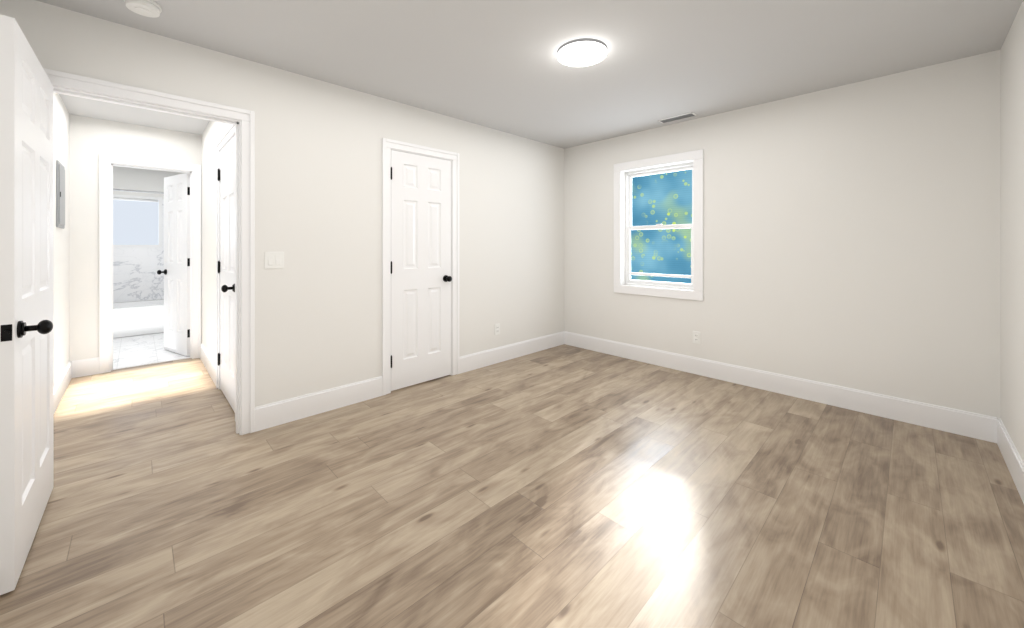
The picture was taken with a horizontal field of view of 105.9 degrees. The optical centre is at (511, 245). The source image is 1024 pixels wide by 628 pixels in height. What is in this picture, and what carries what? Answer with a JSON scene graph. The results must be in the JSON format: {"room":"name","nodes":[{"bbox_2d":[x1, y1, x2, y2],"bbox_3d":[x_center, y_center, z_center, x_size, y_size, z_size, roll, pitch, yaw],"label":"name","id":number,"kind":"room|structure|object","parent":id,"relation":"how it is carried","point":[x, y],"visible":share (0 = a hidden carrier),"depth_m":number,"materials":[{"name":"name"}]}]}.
{"room":"empty bedroom","nodes":[
{"label":"empty bedroom","id":0,"kind":"room"},
{"bbox_2d":[54,93,68,386],"bbox_3d":[-3.411,0.003,2.781,0.120,2.459,2.420,0,0,-44],"label":"wall","id":1,"kind":"structure","parent":0,"point":[61,257],"depth_m":3.23,"materials":[{"name":"white paint"}]},
{"bbox_2d":[56,160,64,228],"bbox_3d":[-3.663,-0.407,3.143,0.021,0.520,0.370,0,0,-44],"label":"box","id":2,"kind":"object","parent":1,"relation":"attached to","point":[60,195],"visible":1,"depth_m":3.06,"materials":[{"name":"grey"}]},
{"bbox_2d":[54,361,73,412],"bbox_3d":[-3.320,1.154,2.786,0.015,0.158,2.300,0,0,-44],"label":"baseboard","id":3,"kind":"structure","parent":1,"relation":"attached to","point":[64,380],"depth_m":3.20,"materials":[{"name":"white paint"}]},
{"bbox_2d":[69,114,201,361],"bbox_3d":[-3.932,0.003,3.878,1.760,2.459,0.120,0,0,-44],"label":"wall","id":4,"kind":"structure","parent":0,"point":[91,140],"depth_m":3.70,"materials":[{"name":"white paint"}]},
{"bbox_2d":[99,154,200,373],"bbox_3d":[-3.755,0.171,4.050,0.771,2.124,0.159,0,0,-44],"label":"door frame","id":5,"kind":"structure","parent":4,"relation":"attached to","point":[107,162],"depth_m":3.83,"materials":[{"name":"white paint"}]},
{"bbox_2d":[157,173,189,355],"bbox_3d":[-3.852,0.206,4.444,0.626,2.030,0.199,0,0,30],"label":"bathroom door","id":6,"kind":"structure","parent":4,"relation":"in","point":[176,271],"depth_m":4.41,"materials":[{"name":"white paint"}]},
{"bbox_2d":[113,166,183,302],"bbox_3d":[-5.785,0.003,5.787,1.520,2.459,0.120,0,0,-44],"label":"wall","id":7,"kind":"structure","parent":0,"point":[128,178],"depth_m":5.85,"materials":[{"name":"white paint"}]},
{"bbox_2d":[113,194,161,247],"bbox_3d":[-5.771,-0.367,5.768,0.815,0.780,0.054,0,0,-44],"label":"shade","id":8,"kind":"object","parent":7,"relation":"attached to","point":[137,221],"visible":0.71,"depth_m":5.87,"materials":[{"name":"white fabric"}]},
{"bbox_2d":[113,199,163,302],"bbox_3d":[-5.471,0.052,5.463,1.519,1.558,0.782,0,0,-44],"label":"tiled wall","id":9,"kind":"structure","parent":7,"relation":"attached to","point":[136,277],"depth_m":5.83,"materials":[{"name":"stone"}]},
{"bbox_2d":[113,189,163,193],"bbox_3d":[-5.233,-0.752,5.218,1.508,0.060,0.060,0,0,-44],"label":"rod","id":10,"kind":"object","parent":9,"relation":"attached to","point":[138,191],"visible":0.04,"depth_m":5.31,"materials":[{"name":"silver metal"}]},
{"bbox_2d":[113,333,189,369],"bbox_3d":[-4.880,1.281,4.854,1.760,0.104,2.720,0,0,-44],"label":"floor","id":11,"kind":"structure","parent":0,"point":[138,350],"depth_m":4.46,"materials":[{"name":"tile"}]},
{"bbox_2d":[113,299,163,337],"bbox_3d":[-5.474,1.030,5.466,1.496,0.395,0.750,0,0,-44],"label":"bathtub","id":12,"kind":"object","parent":11,"relation":"on","point":[136,318],"visible":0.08,"depth_m":5.32,"materials":[{"name":"white ceramic"}]},
{"bbox_2d":[202,121,230,363],"bbox_3d":[-2.591,0.003,3.494,0.120,2.459,2.300,0,0,-44],"label":"wall","id":13,"kind":"structure","parent":0,"point":[213,133],"depth_m":3.81,"materials":[{"name":"white paint"}]},
{"bbox_2d":[200,343,215,384],"bbox_3d":[-3.002,1.154,3.822,0.015,0.158,1.256,0,0,-44],"label":"baseboard","id":14,"kind":"structure","parent":13,"relation":"attached to","point":[209,364],"depth_m":3.75,"materials":[{"name":"white paint"}]},
{"bbox_2d":[216,125,235,421],"bbox_3d":[-2.195,0.171,3.087,0.159,2.124,0.923,0,0,-44],"label":"door frame","id":15,"kind":"structure","parent":13,"relation":"attached to","point":[229,134],"depth_m":3.32,"materials":[{"name":"white paint"}]},
{"bbox_2d":[218,136,234,411],"bbox_3d":[-2.226,0.206,3.058,0.199,2.030,0.778,0,0,-44],"label":"door","id":16,"kind":"structure","parent":13,"relation":"in","point":[226,266],"depth_m":3.06,"materials":[{"name":"white paint"}]},
{"bbox_2d":[0,0,563,406],"bbox_3d":[-0.933,0.003,3.417,4.560,2.459,0.120,0,0,-44],"label":"wall","id":17,"kind":"structure","parent":0,"point":[318,220],"depth_m":2.93,"materials":[{"name":"white paint"}]},
{"bbox_2d":[0,14,53,594],"bbox_3d":[-2.058,0.206,1.655,0.199,2.030,0.831,0,0,-44],"label":"bedroom door","id":18,"kind":"structure","parent":17,"relation":"in","point":[26,286],"depth_m":1.49,"materials":[{"name":"white paint"}]},
{"bbox_2d":[43,68,254,434],"bbox_3d":[-2.109,0.171,2.276,0.978,2.124,0.159,0,0,-44],"label":"door frame","id":19,"kind":"structure","parent":17,"relation":"attached to","point":[242,120],"depth_m":2.52,"materials":[{"name":"white paint"}]},
{"bbox_2d":[265,252,283,268],"bbox_3d":[-1.628,0.098,2.651,0.116,0.115,0.011,0,0,-44],"label":"switch plate","id":20,"kind":"object","parent":17,"relation":"attached to","point":[274,260],"visible":1,"depth_m":2.65,"materials":[{"name":"white plastic"}]},
{"bbox_2d":[255,376,382,431],"bbox_3d":[-1.391,1.154,2.879,0.893,0.158,0.015,0,0,-44],"label":"baseboard","id":21,"kind":"structure","parent":17,"relation":"attached to","point":[288,410],"depth_m":2.82,"materials":[{"name":"white paint"}]},
{"bbox_2d":[382,138,458,394],"bbox_3d":[-0.839,0.171,3.509,0.776,2.124,0.159,0,0,-44],"label":"door frame","id":22,"kind":"structure","parent":17,"relation":"attached to","point":[388,145],"depth_m":3.26,"materials":[{"name":"white paint"}]},
{"bbox_2d":[391,150,451,390],"bbox_3d":[-0.811,0.206,3.477,0.629,2.030,0.199,0,0,-44],"label":"closet door","id":23,"kind":"structure","parent":17,"relation":"in","point":[421,278],"depth_m":3.45,"materials":[{"name":"white paint"}]},
{"bbox_2d":[495,323,499,334],"bbox_3d":[-0.154,0.880,4.083,0.070,0.115,0.009,0,0,-44],"label":"outlet","id":24,"kind":"object","parent":17,"relation":"attached to","point":[497,329],"visible":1,"depth_m":4.08,"materials":[{"name":"white plastic"}]},
{"bbox_2d":[459,331,565,373],"bbox_3d":[0.060,1.154,4.288,1.600,0.158,0.015,0,0,-44],"label":"baseboard","id":25,"kind":"structure","parent":17,"relation":"attached to","point":[481,359],"depth_m":4.19,"materials":[{"name":"white paint"}]},
{"bbox_2d":[0,344,1023,627],"bbox_3d":[-0.518,1.283,2.988,4.560,0.100,6.034,0,0,-44],"label":"floor","id":26,"kind":"structure","parent":0,"point":[564,486],"depth_m":1.79,"materials":[{"name":"laminate"}]},
{"bbox_2d":[36,0,1022,148],"bbox_3d":[-1.619,-1.276,3.814,4.990,0.100,8.754,0,0,-44],"label":"ceiling","id":27,"kind":"structure","parent":0,"point":[496,65],"depth_m":2.39,"materials":[{"name":"grey paint"}]},
{"bbox_2d":[124,0,161,17],"bbox_3d":[-1.863,-1.206,1.952,0.140,0.041,0.140,0,0,-44],"label":"smoke detector","id":28,"kind":"object","parent":27,"relation":"attached to","point":[150,8],"visible":1,"depth_m":1.94,"materials":[{"name":"white plastic"}]},
{"bbox_2d":[557,38,607,66],"bbox_3d":[0.440,-1.213,2.434,0.313,0.027,0.313,0,0,-44],"label":"ceiling light","id":29,"kind":"object","parent":27,"relation":"in","point":[580,52],"visible":0.98,"depth_m":2.40,"materials":[{"name":"white plastic"}]},
{"bbox_2d":[658,112,696,122],"bbox_3d":[1.577,-1.221,3.695,0.115,0.010,0.330,0,0,-44],"label":"ceiling vent","id":30,"kind":"object","parent":27,"relation":"in","point":[679,117],"visible":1,"depth_m":3.67,"materials":[{"name":"white plastic"}]},
{"bbox_2d":[564,50,999,418],"bbox_3d":[1.897,0.003,3.688,0.120,2.459,3.434,0,0,-44],"label":"wall","id":31,"kind":"structure","parent":0,"point":[851,235],"depth_m":2.97,"materials":[{"name":"white paint"}]},
{"bbox_2d":[614,149,702,300],"bbox_3d":[1.482,-0.198,4.016,0.018,1.442,0.958,0,0,-44],"label":"window frame","id":32,"kind":"structure","parent":31,"relation":"in","point":[696,157],"depth_m":3.86,"materials":[{"name":"white paint"}]},
{"bbox_2d":[625,162,692,289],"bbox_3d":[1.559,-0.198,4.090,0.064,1.262,0.778,0,0,-44],"label":"window","id":33,"kind":"structure","parent":31,"relation":"in","point":[629,227],"depth_m":4.17,"materials":[{"name":"white plastic"}]},
{"bbox_2d":[693,331,699,343],"bbox_3d":[1.775,0.881,3.721,0.009,0.115,0.070,0,0,-44],"label":"outlet","id":34,"kind":"object","parent":31,"relation":"attached to","point":[696,336],"visible":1,"depth_m":3.72,"materials":[{"name":"white plastic"}]},
{"bbox_2d":[566,332,993,442],"bbox_3d":[1.834,1.154,3.657,0.015,0.158,3.390,0,0,-44],"label":"baseboard","id":35,"kind":"structure","parent":31,"relation":"attached to","point":[974,425],"depth_m":3.06,"materials":[{"name":"white paint"}]},
{"bbox_2d":[1000,0,1023,461],"bbox_3d":[1.542,0.003,0.867,4.560,2.459,0.120,0,0,-44],"label":"wall","id":36,"kind":"structure","parent":0,"point":[1012,233],"depth_m":2.13,"materials":[{"name":"white paint"}]},
{"bbox_2d":[994,417,1023,503],"bbox_3d":[1.481,1.154,0.901,4.360,0.158,0.015,0,0,-44],"label":"baseboard","id":37,"kind":"structure","parent":36,"relation":"attached to","point":[1014,462],"depth_m":2.10,"materials":[{"name":"white paint"}]},
{"label":"outside","id":38,"kind":"structure","parent":0,"visible":0},
{"bbox_2d":[631,169,691,283],"bbox_3d":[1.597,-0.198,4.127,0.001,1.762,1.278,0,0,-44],"label":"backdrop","id":39,"kind":"structure","parent":38,"point":[663,198],"depth_m":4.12,"materials":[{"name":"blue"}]}
]}

